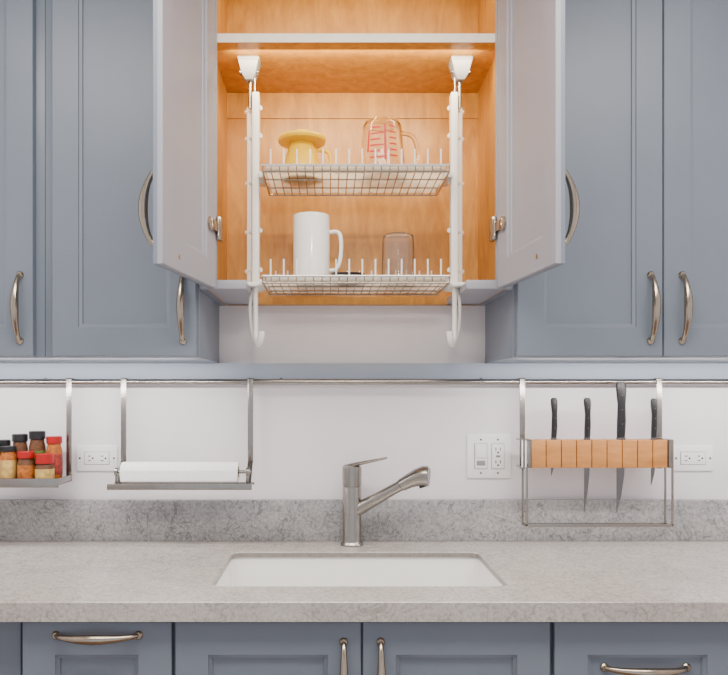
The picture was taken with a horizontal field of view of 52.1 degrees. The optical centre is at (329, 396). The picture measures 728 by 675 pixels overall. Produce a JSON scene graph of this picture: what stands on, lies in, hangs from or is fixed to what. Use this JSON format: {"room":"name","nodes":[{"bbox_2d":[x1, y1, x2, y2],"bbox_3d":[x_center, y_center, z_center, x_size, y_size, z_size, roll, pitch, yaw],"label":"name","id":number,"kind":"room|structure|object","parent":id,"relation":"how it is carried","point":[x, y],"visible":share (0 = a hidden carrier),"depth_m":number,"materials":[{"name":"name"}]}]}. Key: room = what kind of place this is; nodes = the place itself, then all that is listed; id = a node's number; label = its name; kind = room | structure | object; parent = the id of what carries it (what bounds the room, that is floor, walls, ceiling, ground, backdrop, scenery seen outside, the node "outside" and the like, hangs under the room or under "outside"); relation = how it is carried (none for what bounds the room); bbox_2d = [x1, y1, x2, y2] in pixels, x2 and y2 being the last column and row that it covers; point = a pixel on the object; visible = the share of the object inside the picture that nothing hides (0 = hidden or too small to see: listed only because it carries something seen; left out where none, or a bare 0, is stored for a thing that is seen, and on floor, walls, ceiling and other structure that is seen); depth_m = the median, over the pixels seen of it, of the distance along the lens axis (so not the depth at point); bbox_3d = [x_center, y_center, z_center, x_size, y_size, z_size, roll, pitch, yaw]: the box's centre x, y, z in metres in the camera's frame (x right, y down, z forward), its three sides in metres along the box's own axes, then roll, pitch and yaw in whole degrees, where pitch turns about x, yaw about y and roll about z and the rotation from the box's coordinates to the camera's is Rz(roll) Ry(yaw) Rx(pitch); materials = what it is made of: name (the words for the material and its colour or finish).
{"room":"kitchen","nodes":[
{"label":"kitchen","id":0,"kind":"room"},
{"bbox_2d":[0,305,727,498],"bbox_3d":[0.063,0.068,2.150,3.200,2.500,0.100,0,0,0],"label":"wall","id":1,"kind":"structure","parent":0,"point":[304,436],"depth_m":2.10,"materials":[{"name":"paint"}]},
{"bbox_2d":[0,0,83,362],"bbox_3d":[-1.056,-0.628,1.903,0.753,1.067,0.391,0,0,0],"label":"upper cabinet","id":2,"kind":"object","parent":1,"relation":"attached to","point":[22,22],"visible":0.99,"depth_m":1.75,"materials":[{"name":"blue paint"}]},
{"bbox_2d":[77,445,117,470],"bbox_3d":[-0.657,0.172,2.095,0.115,0.072,0.008,0,0,0],"label":"wall outlet","id":3,"kind":"object","parent":1,"relation":"attached to","point":[89,457],"visible":0.98,"depth_m":2.09,"materials":[{"name":"grey plastic"}]},
{"bbox_2d":[46,0,218,362],"bbox_3d":[-0.495,-0.628,1.903,0.366,1.067,0.391,0,0,0],"label":"upper cabinet","id":4,"kind":"object","parent":1,"relation":"attached to","point":[107,300],"visible":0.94,"depth_m":1.76,"materials":[{"name":"blue paint"}]},
{"bbox_2d":[199,0,513,305],"bbox_3d":[0.063,-0.710,1.929,0.749,0.904,0.340,0,0,0],"label":"upper cabinet","id":5,"kind":"object","parent":1,"relation":"attached to","point":[328,68],"visible":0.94,"depth_m":2.09,"materials":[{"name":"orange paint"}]},
{"bbox_2d":[138,0,218,287],"bbox_3d":[-0.324,-0.695,1.603,0.063,0.874,0.334,0,0,10],"label":"door","id":6,"kind":"structure","parent":5,"relation":"attached to","point":[182,174],"depth_m":1.57,"materials":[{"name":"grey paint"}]},
{"bbox_2d":[237,56,472,346],"bbox_3d":[0.063,-0.488,1.905,0.600,0.730,0.216,0,0,0],"label":"dish drying rack","id":7,"kind":"object","parent":5,"relation":"attached to","point":[284,178],"visible":0.98,"depth_m":1.86,"materials":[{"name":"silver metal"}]},
{"bbox_2d":[278,129,331,163],"bbox_3d":[-0.071,-0.613,1.885,0.122,0.118,0.122,0,0,40],"label":"coffee dripper","id":8,"kind":"object","parent":7,"relation":"in","point":[303,140],"visible":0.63,"depth_m":1.85,"materials":[{"name":"yellow ceramic"}]},
{"bbox_2d":[293,212,342,274],"bbox_3d":[-0.038,-0.371,1.873,0.116,0.173,0.093,0,0,36],"label":"coffee mug","id":9,"kind":"object","parent":7,"relation":"in","point":[311,230],"visible":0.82,"depth_m":1.84,"materials":[{"name":"white ceramic"}]},
{"bbox_2d":[331,272,364,274],"bbox_3d":[0.045,-0.303,1.859,0.084,0.028,0.085,0,0,0],"label":"lid","id":10,"kind":"object","parent":7,"relation":"on","point":[332,273],"visible":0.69,"depth_m":1.82,"materials":[{"name":"black plastic"}]},
{"bbox_2d":[359,117,418,163],"bbox_3d":[0.137,-0.624,1.887,0.139,0.140,0.124,0,0,-44],"label":"glass measuring cup","id":11,"kind":"object","parent":7,"relation":"on","point":[381,134],"visible":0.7,"depth_m":1.84,"materials":[{"name":"clear glass"}]},
{"bbox_2d":[382,232,413,274],"bbox_3d":[0.172,-0.347,1.875,0.084,0.125,0.084,0,0,0],"label":"glass tumbler","id":12,"kind":"object","parent":7,"relation":"in","point":[396,246],"visible":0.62,"depth_m":1.84,"materials":[{"name":"clear glass"}]},
{"bbox_2d":[495,0,579,287],"bbox_3d":[0.443,-0.695,1.601,0.063,0.874,0.334,0,0,-8],"label":"door","id":13,"kind":"structure","parent":5,"relation":"attached to","point":[532,173],"depth_m":1.58,"materials":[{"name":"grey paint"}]},
{"bbox_2d":[0,363,727,378],"bbox_3d":[0.063,-0.071,2.091,2.990,0.046,0.017,0,0,0],"label":"trim","id":14,"kind":"structure","parent":1,"relation":"attached to","point":[7,370],"depth_m":2.08,"materials":[{"name":"blue paint"}]},
{"bbox_2d":[0,378,727,384],"bbox_3d":[0.063,-0.043,2.069,2.928,0.023,0.028,0,0,0],"label":"utensil rail","id":15,"kind":"object","parent":1,"relation":"attached to","point":[45,381],"visible":1,"depth_m":2.06,"materials":[{"name":"metal"}]},
{"bbox_2d":[0,378,73,487],"bbox_3d":[-0.887,0.092,2.013,0.349,0.291,0.126,0,0,0],"label":"spice shelf","id":16,"kind":"object","parent":15,"relation":"hanging from","point":[4,482],"visible":1,"depth_m":2.00,"materials":[{"name":"metal"}]},
{"bbox_2d":[0,439,10,454],"bbox_3d":[-0.892,0.173,2.025,0.043,0.112,0.043,0,0,0],"label":"spice jar","id":17,"kind":"object","parent":16,"relation":"in","point":[4,442],"visible":0.17,"depth_m":2.01,"materials":[{"name":"black plastic"}]},
{"bbox_2d":[0,446,16,477],"bbox_3d":[-0.857,0.180,1.979,0.043,0.098,0.043,0,0,0],"label":"spice jar","id":18,"kind":"object","parent":16,"relation":"in","point":[8,458],"visible":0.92,"depth_m":1.96,"materials":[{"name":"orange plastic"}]},
{"bbox_2d":[12,434,27,461],"bbox_3d":[-0.845,0.165,2.025,0.043,0.128,0.043,0,0,0],"label":"spice jar","id":19,"kind":"object","parent":16,"relation":"in","point":[19,440],"visible":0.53,"depth_m":2.01,"materials":[{"name":"brown glass"}]},
{"bbox_2d":[17,451,34,477],"bbox_3d":[-0.810,0.187,1.980,0.045,0.084,0.045,0,0,0],"label":"spice jar","id":20,"kind":"object","parent":16,"relation":"in","point":[25,464],"visible":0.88,"depth_m":1.96,"materials":[{"name":"orange glass"}]},
{"bbox_2d":[28,431,45,465],"bbox_3d":[-0.799,0.161,2.028,0.045,0.136,0.045,0,0,0],"label":"spice jar","id":21,"kind":"object","parent":16,"relation":"in","point":[37,443],"visible":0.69,"depth_m":2.01,"materials":[{"name":"brown glass"}]},
{"bbox_2d":[35,453,54,477],"bbox_3d":[-0.760,0.190,1.980,0.050,0.078,0.050,0,0,0],"label":"spice jar","id":22,"kind":"object","parent":16,"relation":"in","point":[44,468],"visible":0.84,"depth_m":1.96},
{"bbox_2d":[46,436,62,477],"bbox_3d":[-0.752,0.168,2.026,0.043,0.122,0.043,0,0,0],"label":"spice jar","id":23,"kind":"object","parent":16,"relation":"in","point":[53,443],"visible":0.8,"depth_m":2.01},
{"bbox_2d":[107,378,254,489],"bbox_3d":[-0.395,0.096,2.011,0.380,0.297,0.128,0,0,0],"label":"paper towel holder","id":24,"kind":"object","parent":15,"relation":"hanging from","point":[118,485],"visible":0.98,"depth_m":2.02,"materials":[{"name":"metal"}]},
{"bbox_2d":[120,462,239,481],"bbox_3d":[-0.400,0.200,1.988,0.312,0.053,0.054,0,0,0],"label":"paper towel roll","id":25,"kind":"object","parent":24,"relation":"in","point":[129,471],"visible":0.98,"depth_m":1.96,"materials":[{"name":"paper"}]},
{"bbox_2d":[516,378,673,526],"bbox_3d":[0.719,0.149,2.036,0.412,0.405,0.080,0,0,0],"label":"rack","id":26,"kind":"object","parent":15,"relation":"hanging from","point":[534,453],"visible":1,"depth_m":2.00,"materials":[{"name":"wood"}]},
{"bbox_2d":[551,398,557,474],"bbox_3d":[0.610,0.108,2.022,0.017,0.213,0.017,0,0,-43],"label":"kitchen knife","id":27,"kind":"object","parent":26,"relation":"in","point":[554,404],"visible":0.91,"depth_m":2.02,"materials":[{"name":"black plastic"}]},
{"bbox_2d":[584,398,590,511],"bbox_3d":[0.700,0.158,2.022,0.020,0.312,0.017,0,0,0],"label":"kitchen knife","id":28,"kind":"object","parent":26,"relation":"in","point":[587,401],"visible":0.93,"depth_m":2.02,"materials":[{"name":"black plastic"}]},
{"bbox_2d":[616,382,625,511],"bbox_3d":[0.792,0.136,2.022,0.025,0.356,0.024,0,0,44],"label":"kitchen knife","id":29,"kind":"object","parent":26,"relation":"in","point":[620,386],"visible":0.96,"depth_m":2.02,"materials":[{"name":"black plastic"}]},
{"bbox_2d":[650,398,657,483],"bbox_3d":[0.882,0.122,2.022,0.017,0.236,0.017,0,0,-43],"label":"kitchen knife","id":30,"kind":"object","parent":26,"relation":"in","point":[653,402],"visible":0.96,"depth_m":2.02,"materials":[{"name":"black plastic"}]},
{"bbox_2d":[0,499,727,540],"bbox_3d":[0.063,0.346,2.090,2.990,0.115,0.019,0,0,0],"label":"backsplash","id":31,"kind":"structure","parent":1,"relation":"attached to","point":[20,519],"depth_m":2.08,"materials":[{"name":"stone"}]},
{"bbox_2d":[467,434,510,477],"bbox_3d":[0.449,0.167,2.094,0.124,0.123,0.012,0,0,0],"label":"outlet","id":32,"kind":"object","parent":1,"relation":"attached to","point":[488,455],"visible":1,"depth_m":2.09,"materials":[{"name":"grey plastic"}]},
{"bbox_2d":[485,0,727,362],"bbox_3d":[0.801,-0.628,1.903,0.724,1.067,0.391,0,0,0],"label":"upper cabinet","id":33,"kind":"object","parent":1,"relation":"attached to","point":[643,277],"visible":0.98,"depth_m":1.76,"materials":[{"name":"blue paint"}]},
{"bbox_2d":[674,445,712,470],"bbox_3d":[1.023,0.172,2.095,0.115,0.072,0.008,0,0,0],"label":"wall outlet","id":34,"kind":"object","parent":1,"relation":"attached to","point":[686,457],"visible":0.89,"depth_m":2.09,"materials":[{"name":"grey plastic"}]},
{"bbox_3d":[0.063,1.343,0.550,3.200,0.050,3.300,0,0,0],"label":"floor","id":35,"kind":"structure","parent":0,"visible":0},
{"bbox_2d":[0,622,22,674],"bbox_3d":[-1.030,0.881,1.788,0.805,0.872,0.620,0,0,0],"label":"base cabinet","id":36,"kind":"object","parent":35,"relation":"on","point":[11,633],"visible":0.02,"depth_m":1.52,"materials":[{"name":"blue paint"}]},
{"bbox_2d":[23,622,727,674],"bbox_3d":[0.104,0.881,1.773,1.448,0.872,0.650,0,0,0],"label":"base cabinet","id":37,"kind":"object","parent":35,"relation":"on","point":[49,648],"visible":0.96,"depth_m":1.49,"materials":[{"name":"blue paint"}]},
{"bbox_2d":[0,541,727,621],"bbox_3d":[0.063,0.424,1.782,2.990,0.040,0.634,0,0,0],"label":"countertop","id":38,"kind":"structure","parent":37,"relation":"on","point":[41,581],"depth_m":1.59,"materials":[{"name":"stone"}]},
{"bbox_2d":[216,557,502,585],"bbox_3d":[0.065,0.528,1.762,0.686,0.220,0.399,0,0,0],"label":"sink","id":39,"kind":"object","parent":38,"relation":"in","point":[241,571],"visible":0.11,"depth_m":1.94,"materials":[{"name":"white ceramic"}]},
{"bbox_2d":[341,457,430,546],"bbox_3d":[0.147,0.283,2.002,0.245,0.242,0.062,0,0,18],"label":"kitchen faucet","id":40,"kind":"object","parent":38,"relation":"on","point":[354,507],"visible":1,"depth_m":2.00,"materials":[{"name":"metal"}]}
]}

